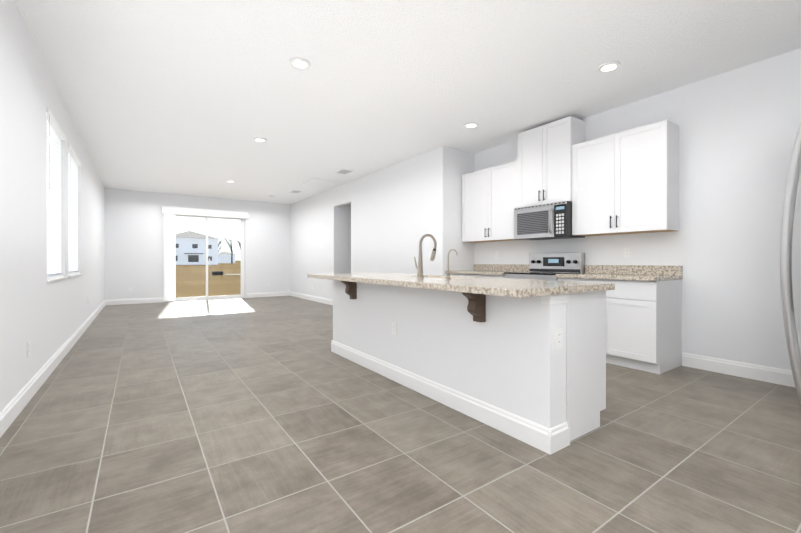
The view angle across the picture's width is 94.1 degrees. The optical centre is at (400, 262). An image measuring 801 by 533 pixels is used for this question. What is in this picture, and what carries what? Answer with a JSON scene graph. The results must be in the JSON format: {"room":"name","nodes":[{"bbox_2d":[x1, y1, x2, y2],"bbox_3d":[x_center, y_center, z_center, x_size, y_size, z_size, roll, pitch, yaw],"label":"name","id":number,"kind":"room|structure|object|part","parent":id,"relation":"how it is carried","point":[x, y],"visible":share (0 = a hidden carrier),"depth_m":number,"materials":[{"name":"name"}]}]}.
{"room":"kitchen","nodes":[
{"label":"kitchen","id":0,"kind":"room"},
{"bbox_2d":[0,296,800,532],"bbox_3d":[-0.105,1.110,4.984,7.250,0.120,15.150,0,0,-35],"label":"floor","id":1,"kind":"structure","parent":0,"point":[274,414],"depth_m":2.10,"materials":[{"name":"tile"}]},
{"bbox_2d":[331,281,613,454],"bbox_3d":[0.227,0.613,3.380,0.821,0.880,2.873,0,0,-35],"label":"kitchen island","id":2,"kind":"object","parent":1,"relation":"on","point":[523,360],"depth_m":2.41,"materials":[{"name":"white paint"}]},
{"bbox_3d":[0.080,0.614,3.276,0.193,0.879,2.873,0,0,-35],"label":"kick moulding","id":3,"kind":"part","parent":2,"relation":"part of","materials":[{"name":"white"}]},
{"bbox_2d":[307,273,614,296],"bbox_3d":[0.167,0.154,3.336,0.970,0.040,2.900,0,0,-35],"label":"island countertop","id":4,"kind":"structure","parent":2,"relation":"on","point":[490,287],"depth_m":2.41,"materials":[{"name":"beige stone"}]},
{"bbox_3d":[1.152,0.616,2.312,0.453,0.879,0.019,0,0,-35],"label":"panel","id":5,"kind":"part","parent":2,"relation":"part of","materials":[{"name":"white wood"}]},
{"bbox_2d":[447,273,504,277],"bbox_3d":[1.280,0.609,5.529,0.646,0.880,1.115,0,0,-35],"label":"base cabinet","id":6,"kind":"object","parent":1,"relation":"on","point":[487,276],"depth_m":5.29,"materials":[{"name":"white"}]},
{"bbox_2d":[445,264,528,274],"bbox_3d":[1.280,0.098,5.527,0.647,0.140,1.116,0,0,-35],"label":"countertop","id":7,"kind":"structure","parent":6,"relation":"on","point":[490,269],"depth_m":5.54,"materials":[{"name":"stone"}]},
{"bbox_2d":[503,252,584,280],"bbox_3d":[1.796,0.463,4.743,0.691,1.175,0.748,0,0,-35],"label":"range","id":8,"kind":"object","parent":1,"relation":"on","point":[545,266],"visible":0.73,"depth_m":4.77,"materials":[{"name":"silver metal"}]},
{"bbox_2d":[557,278,681,373],"bbox_3d":[2.325,0.612,4.035,0.646,0.880,1.003,0,0,-35],"label":"base cabinet","id":9,"kind":"object","parent":1,"relation":"on","point":[643,325],"visible":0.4,"depth_m":3.64,"materials":[{"name":"white wood"}]},
{"bbox_2d":[555,265,682,280],"bbox_3d":[2.326,0.102,4.031,0.647,0.140,1.011,0,0,-35],"label":"countertop","id":10,"kind":"structure","parent":9,"relation":"on","point":[640,272],"depth_m":4.01,"materials":[{"name":"stone"}]},
{"bbox_2d":[780,122,800,402],"bbox_3d":[3.311,-0.001,2.510,0.740,2.088,0.965,0,0,-35],"label":"refrigerator","id":11,"kind":"object","parent":1,"relation":"on","point":[786,262],"visible":1,"depth_m":2.67,"materials":[{"name":"grey metal"}]},
{"bbox_2d":[0,0,800,411],"bbox_3d":[-0.105,-0.375,4.980,7.250,2.850,15.150,0,0,-35],"label":"wall","id":12,"kind":"structure","parent":0,"point":[738,130],"depth_m":3.75,"materials":[{"name":"white paint"}]},
{"bbox_2d":[27,341,29,356],"bbox_3d":[-2.856,0.665,2.860,0.008,0.115,0.070,0,0,-35],"label":"electrical outlet","id":13,"kind":"object","parent":12,"relation":"attached to","point":[28,348],"visible":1,"depth_m":2.85,"materials":[{"name":"white plastic"}]},
{"bbox_2d":[0,300,107,437],"bbox_3d":[-2.933,0.987,2.977,0.017,0.135,14.800,0,0,-35],"label":"baseboard","id":14,"kind":"structure","parent":12,"relation":"attached to","point":[14,407],"depth_m":3.08,"materials":[{"name":"white wood"}]},
{"bbox_2d":[47,129,66,281],"bbox_3d":[-3.609,-0.632,3.831,0.150,1.628,1.016,0,0,-35],"label":"window","id":15,"kind":"structure","parent":12,"relation":"in","point":[54,279],"depth_m":4.10,"materials":[{"name":"white"}]},
{"bbox_2d":[47,107,65,279],"bbox_3d":[-3.586,-0.641,3.847,0.077,1.602,1.008,0,0,-35],"label":"window blinds","id":16,"kind":"object","parent":15,"relation":"attached to","point":[54,253],"visible":0.6,"depth_m":3.89,"materials":[{"name":"white plastic"}]},
{"bbox_2d":[68,159,82,276],"bbox_3d":[-4.368,-0.634,4.917,0.150,1.628,1.126,0,0,-35],"label":"window","id":17,"kind":"structure","parent":12,"relation":"in","point":[74,275],"depth_m":5.30,"materials":[{"name":"white"}]},
{"bbox_2d":[68,143,81,274],"bbox_3d":[-4.345,-0.643,4.934,0.077,1.602,1.118,0,0,-35],"label":"window blinds","id":18,"kind":"object","parent":17,"relation":"attached to","point":[73,158],"visible":0.71,"depth_m":4.99,"materials":[{"name":"white plastic"}]},
{"bbox_2d":[108,297,163,304],"bbox_3d":[-6.665,0.972,9.387,1.180,0.135,0.016,0,0,-35],"label":"baseboard","id":19,"kind":"structure","parent":12,"relation":"attached to","point":[157,299],"depth_m":9.36,"materials":[{"name":"white wood"}]},
{"bbox_2d":[161,206,247,300],"bbox_3d":[-5.329,-0.227,10.274,2.130,2.470,0.087,0,0,-35],"label":"vertical blinds","id":20,"kind":"object","parent":12,"relation":"attached to","point":[171,213],"visible":1,"depth_m":9.79,"materials":[{"name":"white plastic"}]},
{"bbox_2d":[165,214,244,301],"bbox_3d":[-5.405,-0.162,10.402,1.966,2.398,0.112,0,0,-35],"label":"sliding glass door","id":21,"kind":"structure","parent":12,"relation":"in","point":[242,263],"depth_m":10.44,"materials":[{"name":"white"}]},
{"bbox_2d":[247,291,287,297],"bbox_3d":[-3.980,0.968,11.263,1.270,0.135,0.016,0,0,-35],"label":"baseboard","id":22,"kind":"structure","parent":12,"relation":"attached to","point":[265,294],"depth_m":11.21,"materials":[{"name":"white wood"}]},
{"bbox_2d":[288,291,332,304],"bbox_3d":[-2.538,0.970,10.329,0.016,0.135,3.200,0,0,-35],"label":"baseboard","id":23,"kind":"structure","parent":12,"relation":"attached to","point":[313,298],"depth_m":10.15,"materials":[{"name":"white wood"}]},
{"bbox_2d":[462,160,517,242],"bbox_3d":[1.411,-0.867,5.606,0.340,1.080,1.102,0,0,-35],"label":"upper cabinet","id":24,"kind":"object","parent":12,"relation":"attached to","point":[489,199],"visible":0.88,"depth_m":5.49,"materials":[{"name":"white wood"}]},
{"bbox_2d":[495,251,498,258],"bbox_3d":[1.497,-0.117,5.777,0.008,0.115,0.070,0,0,-35],"label":"electrical outlet","id":25,"kind":"object","parent":12,"relation":"attached to","point":[496,254],"visible":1,"depth_m":5.78,"materials":[{"name":"white plastic"}]},
{"bbox_2d":[518,116,584,207],"bbox_3d":[1.933,-1.242,4.835,0.365,1.015,0.754,0,0,-35],"label":"upper cabinet","id":26,"kind":"object","parent":12,"relation":"attached to","point":[544,164],"visible":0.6,"depth_m":4.69,"materials":[{"name":"white wood"}]},
{"bbox_2d":[514,201,584,239],"bbox_3d":[1.891,-0.520,4.807,0.470,0.420,0.748,0,0,-35],"label":"microwave","id":27,"kind":"object","parent":26,"relation":"attached to","point":[548,221],"visible":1,"depth_m":4.63,"materials":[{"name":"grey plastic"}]},
{"bbox_3d":[1.825,-0.504,4.536,0.051,0.309,0.022,0,0,-35],"label":"handle","id":28,"kind":"part","parent":27,"relation":"part of","materials":[{"name":"silver metal"}]},
{"bbox_2d":[572,120,678,235],"bbox_3d":[2.442,-0.863,4.130,0.340,1.080,0.980,0,0,-35],"label":"upper cabinet","id":29,"kind":"object","parent":12,"relation":"attached to","point":[625,182],"visible":1,"depth_m":3.95,"materials":[{"name":"white wood"}]},
{"bbox_2d":[624,247,629,257],"bbox_3d":[2.574,-0.114,4.236,0.008,0.115,0.070,0,0,-35],"label":"electrical outlet","id":30,"kind":"object","parent":12,"relation":"attached to","point":[626,252],"visible":1,"depth_m":4.23,"materials":[{"name":"white plastic"}]},
{"bbox_2d":[682,352,795,387],"bbox_3d":[3.130,0.986,3.436,0.016,0.135,0.888,0,0,-35],"label":"baseboard","id":31,"kind":"structure","parent":12,"relation":"attached to","point":[735,368],"depth_m":3.43,"materials":[{"name":"white wood"}]},
{"bbox_2d":[14,0,800,203],"bbox_3d":[-0.105,-1.860,4.977,7.250,0.120,15.150,0,0,-35],"label":"ceiling","id":32,"kind":"structure","parent":0,"point":[189,97],"depth_m":3.50,"materials":[{"name":"white paint"}]},
{"bbox_2d":[253,137,266,142],"bbox_3d":[-2.054,-1.793,5.452,0.184,0.016,0.184,0,0,-35],"label":"recessed light","id":33,"kind":"object","parent":32,"relation":"in","point":[259,139],"visible":1,"depth_m":5.44,"materials":[{"name":"white plastic"}]},
{"bbox_2d":[289,190,302,192],"bbox_3d":[-2.663,-1.802,9.467,0.260,0.016,0.360,0,0,-35],"label":"ceiling vent","id":34,"kind":"object","parent":32,"relation":"in","point":[295,191],"visible":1,"depth_m":9.43,"materials":[{"name":"white metal"}]},
{"bbox_2d":[289,57,310,69],"bbox_3d":[-0.904,-1.788,3.352,0.184,0.016,0.184,0,0,-35],"label":"recessed light","id":35,"kind":"object","parent":32,"relation":"in","point":[299,63],"visible":1,"depth_m":3.34,"materials":[{"name":"white plastic"}]},
{"bbox_2d":[302,178,338,186],"bbox_3d":[-1.813,-1.803,8.426,0.600,0.010,0.700,0,0,-35],"label":"ceiling panel","id":36,"kind":"object","parent":32,"relation":"attached to","point":[319,182],"visible":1,"depth_m":8.37,"materials":[{"name":"white"}]},
{"bbox_2d":[334,169,353,174],"bbox_3d":[-1.116,-1.797,7.375,0.260,0.016,0.360,0,0,-35],"label":"ceiling vent","id":37,"kind":"object","parent":32,"relation":"in","point":[344,171],"visible":1,"depth_m":7.34,"materials":[{"name":"white metal"}]},
{"bbox_2d":[464,122,477,128],"bbox_3d":[0.925,-1.792,4.873,0.184,0.016,0.184,0,0,-35],"label":"recessed light","id":38,"kind":"object","parent":32,"relation":"in","point":[470,125],"visible":1,"depth_m":4.87,"materials":[{"name":"white plastic"}]},
{"bbox_2d":[597,61,619,72],"bbox_3d":[1.908,-1.788,3.413,0.184,0.016,0.184,0,0,-35],"label":"recessed light","id":39,"kind":"object","parent":32,"relation":"in","point":[610,66],"visible":1,"depth_m":3.40,"materials":[{"name":"white plastic"}]},
{"label":"outside","id":40,"kind":"structure","parent":0,"visible":0},
{"bbox_2d":[176,231,240,297],"bbox_3d":[-107.189,-4.642,188.406,560.000,10.943,408.150,0,0,-35],"label":"scenery","id":41,"kind":"structure","parent":40,"point":[195,272],"depth_m":51.52,"materials":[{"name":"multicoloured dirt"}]}
]}

